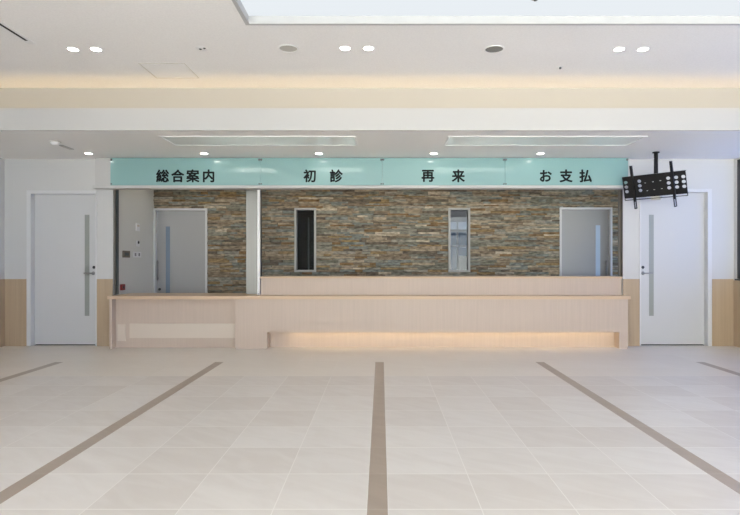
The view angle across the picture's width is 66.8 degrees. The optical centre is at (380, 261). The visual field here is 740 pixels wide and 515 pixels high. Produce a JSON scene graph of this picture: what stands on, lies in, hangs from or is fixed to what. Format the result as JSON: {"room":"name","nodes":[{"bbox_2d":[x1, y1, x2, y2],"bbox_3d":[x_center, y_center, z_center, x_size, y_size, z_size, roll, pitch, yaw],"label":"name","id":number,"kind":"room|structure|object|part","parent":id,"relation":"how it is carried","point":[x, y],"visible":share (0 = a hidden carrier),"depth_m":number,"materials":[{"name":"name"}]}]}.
{"room":"hospital interior","nodes":[
{"label":"hospital interior","id":0,"kind":"room"},
{"bbox_2d":[0,158,4,278],"bbox_3d":[-5.395,-0.414,2.215,0.150,3.204,11.430,0,0,0],"label":"wall","id":1,"kind":"structure","parent":0,"point":[2,161],"depth_m":7.88,"materials":[{"name":"grey paint"}]},
{"bbox_2d":[0,279,4,346],"bbox_3d":[-5.314,0.714,2.215,0.012,0.947,11.430,0,0,0],"label":"wainscot","id":2,"kind":"structure","parent":1,"relation":"attached to","point":[2,281],"depth_m":7.87,"materials":[{"name":"brown wood"}]},
{"bbox_2d":[118,190,153,294],"bbox_3d":[-3.905,-0.133,8.835,0.150,2.640,1.570,0,0,0],"label":"wall","id":3,"kind":"structure","parent":0,"point":[135,206],"depth_m":8.79,"materials":[{"name":"white paint"}]},
{"bbox_2d":[120,284,124,289],"bbox_3d":[-3.812,0.372,8.283,0.036,0.089,0.109,0,0,0],"label":"alarm box","id":4,"kind":"object","parent":3,"relation":"attached to","point":[122,286],"visible":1,"depth_m":8.25,"materials":[{"name":"red plastic"}]},
{"bbox_2d":[122,251,129,257],"bbox_3d":[-3.820,-0.117,8.414,0.021,0.102,0.224,0,0,0],"label":"intercom","id":5,"kind":"object","parent":3,"relation":"attached to","point":[125,254],"visible":1,"depth_m":8.38,"materials":[{"name":"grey plastic"}]},
{"bbox_2d":[133,252,140,256],"bbox_3d":[-3.824,-0.118,8.778,0.013,0.066,0.252,0,0,0],"label":"light switch","id":6,"kind":"object","parent":3,"relation":"attached to","point":[135,254],"visible":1,"depth_m":8.78,"materials":[{"name":"white plastic"}]},
{"bbox_2d":[136,223,139,230],"bbox_3d":[-3.822,-0.546,8.817,0.016,0.118,0.123,0,0,0],"label":"thermostat","id":7,"kind":"object","parent":3,"relation":"attached to","point":[137,224],"visible":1,"depth_m":8.79,"materials":[{"name":"white plastic"}]},
{"bbox_2d":[95,158,628,184],"bbox_3d":[-0.262,-1.258,7.880,7.460,0.390,0.100,0,0,0],"label":"wall","id":8,"kind":"structure","parent":0,"point":[102,165],"depth_m":7.83,"materials":[{"name":"grey paint"}]},
{"bbox_2d":[110,158,259,184],"bbox_3d":[-2.720,-1.256,7.809,2.087,0.382,0.040,0,0,0],"label":"sign panel","id":9,"kind":"object","parent":8,"relation":"attached to","point":[123,171],"visible":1,"depth_m":7.79,"materials":[{"name":"teal glass"}]},
{"bbox_2d":[260,158,381,184],"bbox_3d":[-0.831,-1.256,7.809,1.700,0.382,0.040,0,0,0],"label":"sign panel","id":10,"kind":"object","parent":8,"relation":"attached to","point":[273,171],"visible":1,"depth_m":7.79,"materials":[{"name":"teal glass"}]},
{"bbox_2d":[382,158,504,184],"bbox_3d":[0.870,-1.256,7.809,1.711,0.382,0.040,0,0,0],"label":"sign panel","id":11,"kind":"object","parent":8,"relation":"attached to","point":[395,171],"visible":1,"depth_m":7.79,"materials":[{"name":"teal glass"}]},
{"bbox_2d":[505,158,627,184],"bbox_3d":[2.579,-1.256,7.809,1.716,0.382,0.040,0,0,0],"label":"sign panel","id":12,"kind":"object","parent":8,"relation":"attached to","point":[518,171],"visible":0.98,"depth_m":7.79,"materials":[{"name":"teal glass"}]},
{"bbox_2d":[5,159,733,294],"bbox_3d":[-0.165,-0.133,7.990,10.610,2.640,0.120,0,0,0],"label":"wall","id":13,"kind":"structure","parent":0,"point":[21,175],"depth_m":7.93,"materials":[{"name":"grey paint"}]},
{"bbox_2d":[5,279,26,345],"bbox_3d":[-5.157,0.714,7.924,0.302,0.947,0.012,0,0,0],"label":"wainscot","id":14,"kind":"structure","parent":13,"relation":"attached to","point":[15,289],"depth_m":7.92,"materials":[{"name":"brown wood"}]},
{"bbox_2d":[27,190,96,345],"bbox_3d":[-4.509,0.089,7.984,0.990,2.197,0.132,0,0,0],"label":"door","id":15,"kind":"structure","parent":13,"relation":"in","point":[61,224],"depth_m":8.00,"materials":[{"name":"grey laminate"}]},
{"bbox_2d":[97,279,112,345],"bbox_3d":[-3.900,0.714,7.924,0.224,0.947,0.012,0,0,0],"label":"wainscot","id":16,"kind":"structure","parent":13,"relation":"attached to","point":[104,286],"depth_m":7.92,"materials":[{"name":"brown wood"}]},
{"bbox_2d":[113,190,118,294],"bbox_3d":[-3.776,-0.286,8.002,0.021,1.502,0.135,0,0,0],"label":"rail","id":17,"kind":"object","parent":13,"relation":"attached to","point":[115,192],"visible":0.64,"depth_m":7.96,"materials":[{"name":"silver metal"}]},
{"bbox_2d":[92,185,627,189],"bbox_3d":[-0.279,-1.042,7.855,7.450,0.041,0.150,0,0,0],"label":"ledge","id":18,"kind":"object","parent":13,"relation":"attached to","point":[98,187],"visible":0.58,"depth_m":7.78,"materials":[{"name":"grey paint"}]},
{"bbox_2d":[618,190,622,276],"bbox_3d":[3.409,-0.416,7.992,0.019,1.243,0.116,0,0,0],"label":"rail","id":19,"kind":"object","parent":13,"relation":"attached to","point":[620,192],"visible":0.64,"depth_m":8.00,"materials":[{"name":"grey metal"}]},
{"bbox_2d":[623,279,639,345],"bbox_3d":[3.536,0.714,7.924,0.232,0.947,0.012,0,0,0],"label":"wainscot","id":20,"kind":"structure","parent":13,"relation":"attached to","point":[631,287],"depth_m":7.92,"materials":[{"name":"brown wood"}]},
{"bbox_2d":[639,189,711,345],"bbox_3d":[4.163,0.077,7.984,1.018,2.220,0.132,0,0,0],"label":"door","id":21,"kind":"structure","parent":13,"relation":"in","point":[675,243],"depth_m":8.00,"materials":[{"name":"grey laminate"}]},
{"bbox_2d":[712,279,733,345],"bbox_3d":[4.826,0.714,7.924,0.304,0.947,0.012,0,0,0],"label":"wainscot","id":22,"kind":"structure","parent":13,"relation":"attached to","point":[722,289],"depth_m":7.92,"materials":[{"name":"brown wood"}]},
{"bbox_2d":[0,345,739,514],"bbox_3d":[-0.165,1.248,4.200,11.510,0.120,16.000,0,0,0],"label":"floor","id":23,"kind":"structure","parent":0,"point":[85,429],"depth_m":3.98,"materials":[{"name":"beige tile"}]},
{"bbox_2d":[109,299,234,348],"bbox_3d":[-2.866,0.849,8.045,1.728,0.677,0.710,0,0,0],"label":"desk","id":24,"kind":"object","parent":23,"relation":"on","point":[132,322],"visible":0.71,"depth_m":7.80,"materials":[{"name":"brown wood"}]},
{"bbox_3d":[-3.706,0.849,7.808,0.035,0.677,0.235,0,0,0],"label":"panel","id":25,"kind":"part","parent":24,"relation":"part of","materials":[{"name":"brown wood"}]},
{"bbox_3d":[-3.603,0.982,7.795,0.111,0.229,0.010,0,0,0],"label":"kick plate","id":26,"kind":"part","parent":24,"relation":"part of","materials":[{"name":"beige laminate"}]},
{"bbox_2d":[235,299,627,348],"bbox_3d":[0.692,0.849,7.845,5.387,0.677,0.310,0,0,0],"label":"reception counter","id":27,"kind":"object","parent":23,"relation":"on","point":[259,323],"depth_m":7.69,"materials":[{"name":"brown wood"}]},
{"bbox_2d":[107,293,630,298],"bbox_3d":[-0.165,0.488,8.045,7.153,0.044,0.770,0,0,0],"label":"countertop","id":28,"kind":"structure","parent":27,"relation":"on","point":[129,295],"depth_m":7.66,"materials":[{"name":"brown wood"}]},
{"bbox_2d":[246,190,261,293],"bbox_3d":[-1.870,-0.493,8.265,0.192,1.918,0.190,0,0,0],"label":"pillar","id":29,"kind":"structure","parent":28,"relation":"on","point":[251,195],"depth_m":8.17,"materials":[{"name":"white paint"}]},
{"bbox_2d":[257,190,259,294],"bbox_3d":[-1.730,-0.286,7.949,0.034,1.504,0.051,0,0,0],"label":"post","id":30,"kind":"object","parent":28,"relation":"on","point":[258,191],"visible":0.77,"depth_m":7.93,"materials":[{"name":"white metal"}]},
{"bbox_2d":[260,276,622,294],"bbox_3d":[0.852,0.697,8.137,5.125,0.981,0.425,0,0,0],"label":"counter partition","id":31,"kind":"structure","parent":23,"relation":"on","point":[270,285],"depth_m":7.96,"materials":[{"name":"brown wood"}]},
{"bbox_2d":[260,276,622,277],"bbox_3d":[0.852,0.220,8.137,5.125,0.026,0.425,0,0,0],"label":"countertop","id":32,"kind":"structure","parent":31,"relation":"on","point":[261,276],"depth_m":7.93,"materials":[{"name":"brown wood"}]},
{"bbox_2d":[0,0,739,87],"bbox_3d":[-0.165,-2.091,1.510,10.610,0.150,10.020,0,0,0],"label":"ceiling","id":33,"kind":"structure","parent":0,"point":[129,33],"depth_m":5.40,"materials":[{"name":"white paint"}]},
{"bbox_2d":[0,21,35,43],"bbox_3d":[-3.219,-2.013,3.488,0.075,0.006,3.376,0,0,0],"label":"ceiling vent","id":34,"kind":"object","parent":33,"relation":"in","point":[4,26],"visible":1,"depth_m":4.94,"materials":[{"name":"grey metal"}]},
{"bbox_2d":[66,47,79,51],"bbox_3d":[-2.915,-2.011,5.310,0.116,0.010,0.116,0,0,0],"label":"recessed light","id":35,"kind":"object","parent":33,"relation":"in","point":[74,49],"visible":1,"depth_m":5.30,"materials":[{"name":"white glass"}]},
{"bbox_2d":[89,47,102,51],"bbox_3d":[-2.698,-2.011,5.310,0.116,0.010,0.116,0,0,0],"label":"recessed light","id":36,"kind":"object","parent":33,"relation":"in","point":[97,49],"visible":1,"depth_m":5.30,"materials":[{"name":"white glass"}]},
{"bbox_2d":[138,63,198,77],"bbox_3d":[-2.225,-2.014,5.915,0.473,0.004,0.463,0,0,0],"label":"access hatch","id":37,"kind":"object","parent":33,"relation":"attached to","point":[158,70],"visible":1,"depth_m":5.90,"materials":[{"name":"white"}]},
{"bbox_2d":[195,46,208,50],"bbox_3d":[-1.688,-2.011,5.298,0.124,0.010,0.124,0,0,0],"label":"ceiling sensor","id":38,"kind":"object","parent":33,"relation":"attached to","point":[200,48],"visible":1,"depth_m":5.28,"materials":[{"name":"white plastic"}]},
{"bbox_2d":[278,44,298,52],"bbox_3d":[-0.873,-2.013,5.293,0.194,0.007,0.194,0,0,0],"label":"ceiling speaker","id":39,"kind":"object","parent":33,"relation":"attached to","point":[288,48],"visible":1,"depth_m":5.28,"materials":[{"name":"white plastic"}]},
{"bbox_2d":[280,46,296,51],"bbox_3d":[-0.873,-2.012,5.293,0.168,0.003,0.168,0,0,0],"label":"grille","id":40,"kind":"object","parent":39,"relation":"attached to","point":[282,48],"depth_m":5.29,"materials":[{"name":"grey"}]},
{"bbox_2d":[339,46,350,50],"bbox_3d":[-0.339,-2.011,5.285,0.116,0.010,0.116,0,0,0],"label":"recessed light","id":41,"kind":"object","parent":33,"relation":"in","point":[344,48],"visible":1,"depth_m":5.27,"materials":[{"name":"white glass"}]},
{"bbox_2d":[362,46,374,50],"bbox_3d":[-0.118,-2.011,5.285,0.116,0.010,0.116,0,0,0],"label":"recessed light","id":42,"kind":"object","parent":33,"relation":"in","point":[367,48],"visible":1,"depth_m":5.27,"materials":[{"name":"white glass"}]},
{"bbox_2d":[232,0,739,24],"bbox_3d":[1.407,-2.053,2.976,5.109,0.086,3.576,0,0,0],"label":"skylight","id":43,"kind":"object","parent":33,"relation":"attached to","point":[252,12],"visible":1,"depth_m":4.67,"materials":[{"name":"white glass"}]},
{"bbox_2d":[241,0,739,15],"bbox_3d":[1.407,-2.087,2.976,5.081,0.019,3.548,0,0,0],"label":"diffuser","id":44,"kind":"object","parent":43,"relation":"attached to","point":[251,7],"depth_m":4.58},
{"bbox_2d":[484,45,504,52],"bbox_3d":[1.071,-2.013,5.310,0.194,0.007,0.194,0,0,0],"label":"ceiling vent","id":45,"kind":"object","parent":33,"relation":"in","point":[493,48],"visible":1,"depth_m":5.31,"materials":[{"name":"grey metal"}]},
{"bbox_2d":[612,47,625,51],"bbox_3d":[2.253,-2.011,5.310,0.116,0.010,0.116,0,0,0],"label":"recessed light","id":46,"kind":"object","parent":33,"relation":"in","point":[617,49],"visible":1,"depth_m":5.30,"materials":[{"name":"white glass"}]},
{"bbox_2d":[636,47,649,51],"bbox_3d":[2.480,-2.011,5.310,0.116,0.010,0.116,0,0,0],"label":"recessed light","id":47,"kind":"object","parent":33,"relation":"in","point":[641,49],"visible":1,"depth_m":5.30,"materials":[{"name":"white glass"}]},
{"bbox_2d":[0,131,739,158],"bbox_3d":[-0.165,-1.482,7.910,10.610,0.060,3.380,0,0,0],"label":"ceiling","id":48,"kind":"structure","parent":0,"point":[13,144],"depth_m":7.06,"materials":[{"name":"white paint"}]},
{"bbox_2d":[50,141,60,145],"bbox_3d":[-3.927,-1.430,6.768,0.121,0.045,0.121,0,0,0],"label":"smoke detector","id":49,"kind":"object","parent":48,"relation":"attached to","point":[55,143],"visible":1,"depth_m":6.74,"materials":[{"name":"white plastic"}]},
{"bbox_2d":[159,136,357,145],"bbox_3d":[-1.425,-1.448,6.725,2.275,0.008,0.515,0,0,0],"label":"ceiling panel","id":50,"kind":"object","parent":48,"relation":"attached to","point":[175,140],"visible":1,"depth_m":6.69,"materials":[{"name":"white plastic"}]},
{"bbox_2d":[0,88,739,107],"bbox_3d":[-0.165,-1.764,6.530,10.610,0.504,0.060,0,0,0],"label":"cove","id":51,"kind":"object","parent":48,"relation":"attached to","point":[9,97],"visible":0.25,"depth_m":6.50,"materials":[{"name":"beige paint"}]},
{"bbox_2d":[0,108,739,130],"bbox_3d":[-0.165,-1.576,6.205,10.610,0.247,0.030,0,0,0],"label":"fascia","id":52,"kind":"object","parent":48,"relation":"attached to","point":[11,119],"visible":1,"depth_m":6.19,"materials":[{"name":"grey paint"}]},
{"bbox_2d":[443,136,647,145],"bbox_3d":[1.927,-1.448,6.725,2.303,0.008,0.515,0,0,0],"label":"ceiling panel","id":53,"kind":"object","parent":48,"relation":"attached to","point":[451,140],"visible":1,"depth_m":6.69,"materials":[{"name":"white plastic"}]},
{"bbox_2d":[622,151,688,208],"bbox_3d":[3.574,-1.079,7.339,0.267,0.747,0.797,0,0,-43],"label":"bracket","id":54,"kind":"object","parent":48,"relation":"hanging from","point":[655,192],"visible":1,"depth_m":7.34,"materials":[{"name":"black metal"}]},
{"bbox_3d":[3.376,-0.997,7.503,0.198,0.569,0.027,0,0,-43],"label":"screen arm","id":55,"kind":"part","parent":54,"relation":"part of","materials":[{"name":"black"}]},
{"bbox_3d":[3.574,-1.008,7.338,0.116,0.291,0.797,0,0,-43],"label":"mounting plate","id":56,"kind":"part","parent":54,"relation":"part of","materials":[{"name":"black metal"}]},
{"bbox_3d":[3.598,-0.854,7.361,0.020,0.037,0.797,0,0,-43],"label":"locking rail","id":57,"kind":"part","parent":54,"relation":"part of","materials":[{"name":"black"}]},
{"bbox_3d":[3.716,-0.992,7.135,0.199,0.573,0.027,0,0,-43],"label":"screen arm","id":58,"kind":"part","parent":54,"relation":"part of","materials":[{"name":"black metal"}]},
{"bbox_2d":[298,211,466,269],"bbox_3d":[0.500,-0.158,10.435,5.900,2.690,1.630,0,0,0],"label":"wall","id":59,"kind":"structure","parent":0,"point":[303,216],"depth_m":11.20,"materials":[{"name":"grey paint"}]},
{"bbox_2d":[308,217,308,269],"bbox_3d":[-1.439,0.153,11.160,0.024,2.070,0.080,0,0,0],"label":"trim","id":60,"kind":"structure","parent":59,"relation":"attached to","point":[308,217],"depth_m":11.12,"materials":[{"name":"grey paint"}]},
{"bbox_2d":[451,219,466,269],"bbox_3d":[1.563,-0.050,11.160,0.657,1.613,0.060,0,0,0],"label":"window","id":61,"kind":"structure","parent":59,"relation":"in","point":[458,226],"depth_m":11.16,"materials":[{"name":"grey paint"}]},
{"bbox_2d":[451,222,466,228],"bbox_3d":[1.563,-0.722,11.154,0.617,0.149,0.008,0,0,0],"label":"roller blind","id":62,"kind":"object","parent":61,"relation":"attached to","point":[454,225],"depth_m":11.15,"materials":[{"name":"white fabric"}]},
{"bbox_2d":[153,190,617,292],"bbox_3d":[0.460,-0.133,9.527,8.780,2.640,0.186,0,0,0],"label":"stone wall","id":63,"kind":"structure","parent":0,"point":[359,232],"depth_m":9.46,"materials":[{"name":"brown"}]},
{"bbox_2d":[153,208,207,292],"bbox_3d":[-3.376,0.142,9.505,0.904,2.090,0.150,0,0,0],"label":"door","id":64,"kind":"structure","parent":63,"relation":"in","point":[180,247],"depth_m":9.51,"materials":[{"name":"grey laminate"}]},
{"bbox_2d":[294,208,315,271],"bbox_3d":[-1.275,-0.371,9.514,0.364,1.079,0.172,0,0,0],"label":"window","id":65,"kind":"structure","parent":63,"relation":"in","point":[296,210],"depth_m":9.43,"materials":[{"name":"grey metal"}]},
{"bbox_2d":[448,208,469,271],"bbox_3d":[1.318,-0.371,9.514,0.366,1.079,0.172,0,0,0],"label":"window","id":66,"kind":"structure","parent":63,"relation":"in","point":[449,209],"depth_m":9.43,"materials":[{"name":"grey metal"}]},
{"bbox_2d":[559,207,611,275],"bbox_3d":[3.449,0.135,9.505,0.885,2.106,0.150,0,0,0],"label":"door","id":67,"kind":"structure","parent":63,"relation":"in","point":[585,233],"depth_m":9.51,"materials":[{"name":"grey laminate"}]},
{"bbox_3d":[3.803,0.143,9.483,0.026,0.338,0.053,0,0,0],"label":"bar handle","id":68,"kind":"part","parent":67,"relation":"part of","materials":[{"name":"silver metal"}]},
{"bbox_2d":[734,158,739,280],"bbox_3d":[5.065,-0.414,2.215,0.150,3.204,11.430,0,0,0],"label":"wall","id":69,"kind":"structure","parent":0,"point":[735,160],"depth_m":7.90,"materials":[{"name":"grey paint"}]},
{"bbox_2d":[734,280,739,346],"bbox_3d":[4.984,0.724,2.215,0.012,0.928,11.430,0,0,0],"label":"wainscot","id":70,"kind":"structure","parent":69,"relation":"attached to","point":[736,283],"depth_m":7.86,"materials":[{"name":"brown wood"}]},
{"bbox_2d":[735,159,739,280],"bbox_3d":[5.025,-0.588,4.543,0.110,1.690,6.685,0,0,0],"label":"window","id":71,"kind":"structure","parent":69,"relation":"in","point":[738,161],"depth_m":7.85,"materials":[{"name":"grey"}]}
]}

